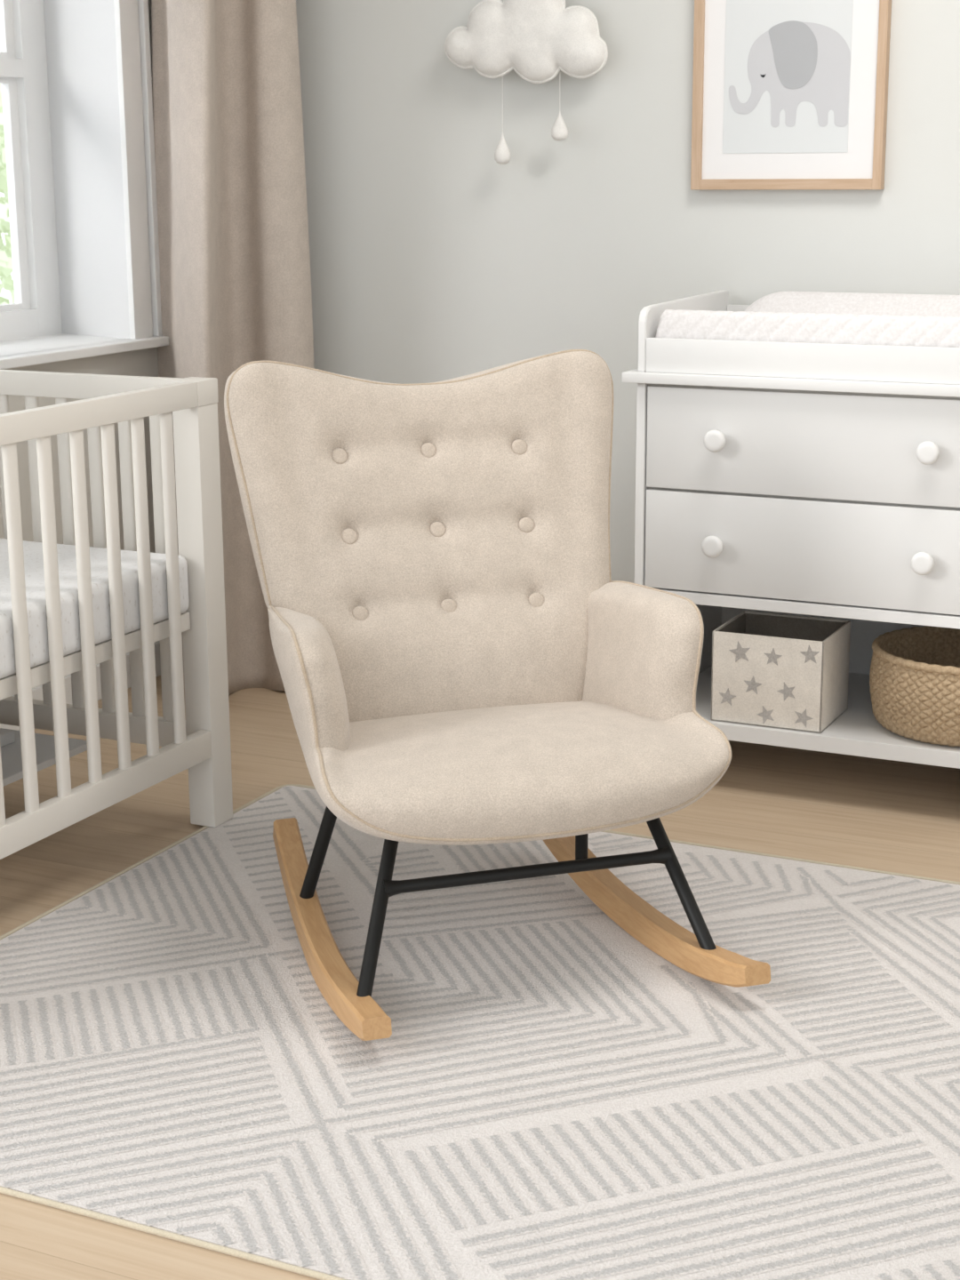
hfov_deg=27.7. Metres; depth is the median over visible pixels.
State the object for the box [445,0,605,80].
cloud wall decoration
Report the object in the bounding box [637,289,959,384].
tray
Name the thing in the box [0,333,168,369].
window sill
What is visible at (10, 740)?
shelf
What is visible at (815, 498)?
dresser
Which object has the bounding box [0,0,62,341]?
window
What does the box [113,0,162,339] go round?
trim
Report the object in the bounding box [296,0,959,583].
wall
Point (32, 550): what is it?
mattress
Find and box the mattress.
[0,538,189,679]
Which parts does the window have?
pane, sash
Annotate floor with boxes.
[0,672,959,1279]
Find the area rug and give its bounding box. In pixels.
[0,784,959,1279]
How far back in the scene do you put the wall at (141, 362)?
4.78 m
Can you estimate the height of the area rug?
0.008 m
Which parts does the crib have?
rail, rail, rail, rail, crib post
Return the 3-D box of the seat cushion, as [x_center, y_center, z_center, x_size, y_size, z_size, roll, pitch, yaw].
[0.036,0.189,3.259,0.676,0.125,0.505,-5,14,-17]
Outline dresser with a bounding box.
[621,368,959,768]
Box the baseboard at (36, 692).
[0,640,160,730]
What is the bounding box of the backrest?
[228,351,612,722]
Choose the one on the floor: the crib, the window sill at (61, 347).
the crib
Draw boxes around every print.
[722,0,853,153]
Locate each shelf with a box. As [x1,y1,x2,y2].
[0,728,87,786]
[654,587,959,629]
[696,665,959,768]
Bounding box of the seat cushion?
[320,700,728,838]
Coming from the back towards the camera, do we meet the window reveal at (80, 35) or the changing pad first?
the window reveal at (80, 35)
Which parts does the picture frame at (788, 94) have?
frame rail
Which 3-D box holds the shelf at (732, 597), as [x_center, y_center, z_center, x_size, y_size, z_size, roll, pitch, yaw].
[0.794,-0.120,4.214,0.740,0.024,0.533,6,15,25]
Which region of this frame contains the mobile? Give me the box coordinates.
[444,0,607,164]
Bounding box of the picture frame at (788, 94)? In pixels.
[690,0,891,189]
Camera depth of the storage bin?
4.09 m
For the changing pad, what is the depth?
3.95 m
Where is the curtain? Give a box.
[151,0,314,695]
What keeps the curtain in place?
hanging from the wall at (434, 259)
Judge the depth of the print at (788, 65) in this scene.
4.30 m
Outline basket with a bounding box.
[869,625,959,746]
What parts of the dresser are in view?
panel, knob, knob, panel, drawer, drawer, panel, knob, knob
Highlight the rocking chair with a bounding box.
[224,349,770,1040]
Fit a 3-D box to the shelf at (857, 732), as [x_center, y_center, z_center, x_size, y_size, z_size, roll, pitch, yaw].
[0.796,0.155,4.281,0.740,0.034,0.532,6,15,25]
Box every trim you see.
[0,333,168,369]
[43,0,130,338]
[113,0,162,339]
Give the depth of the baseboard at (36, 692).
4.89 m
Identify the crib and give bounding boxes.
[0,369,232,859]
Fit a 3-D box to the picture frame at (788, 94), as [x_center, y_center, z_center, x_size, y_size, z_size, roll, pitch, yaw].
[0.683,-1.307,4.290,0.439,0.613,0.029,6,15,25]
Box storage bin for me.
[710,610,850,733]
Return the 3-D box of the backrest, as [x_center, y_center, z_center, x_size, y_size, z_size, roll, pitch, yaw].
[-0.063,-0.179,3.482,0.723,0.630,0.283,-5,14,-17]
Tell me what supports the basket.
on the dresser
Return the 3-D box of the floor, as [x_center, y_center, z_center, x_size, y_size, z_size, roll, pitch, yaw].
[0.220,0.813,2.261,5.150,0.050,5.000,6,15,25]
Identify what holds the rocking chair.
on the area rug
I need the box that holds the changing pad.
[655,291,959,347]
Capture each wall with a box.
[0,0,158,552]
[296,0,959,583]

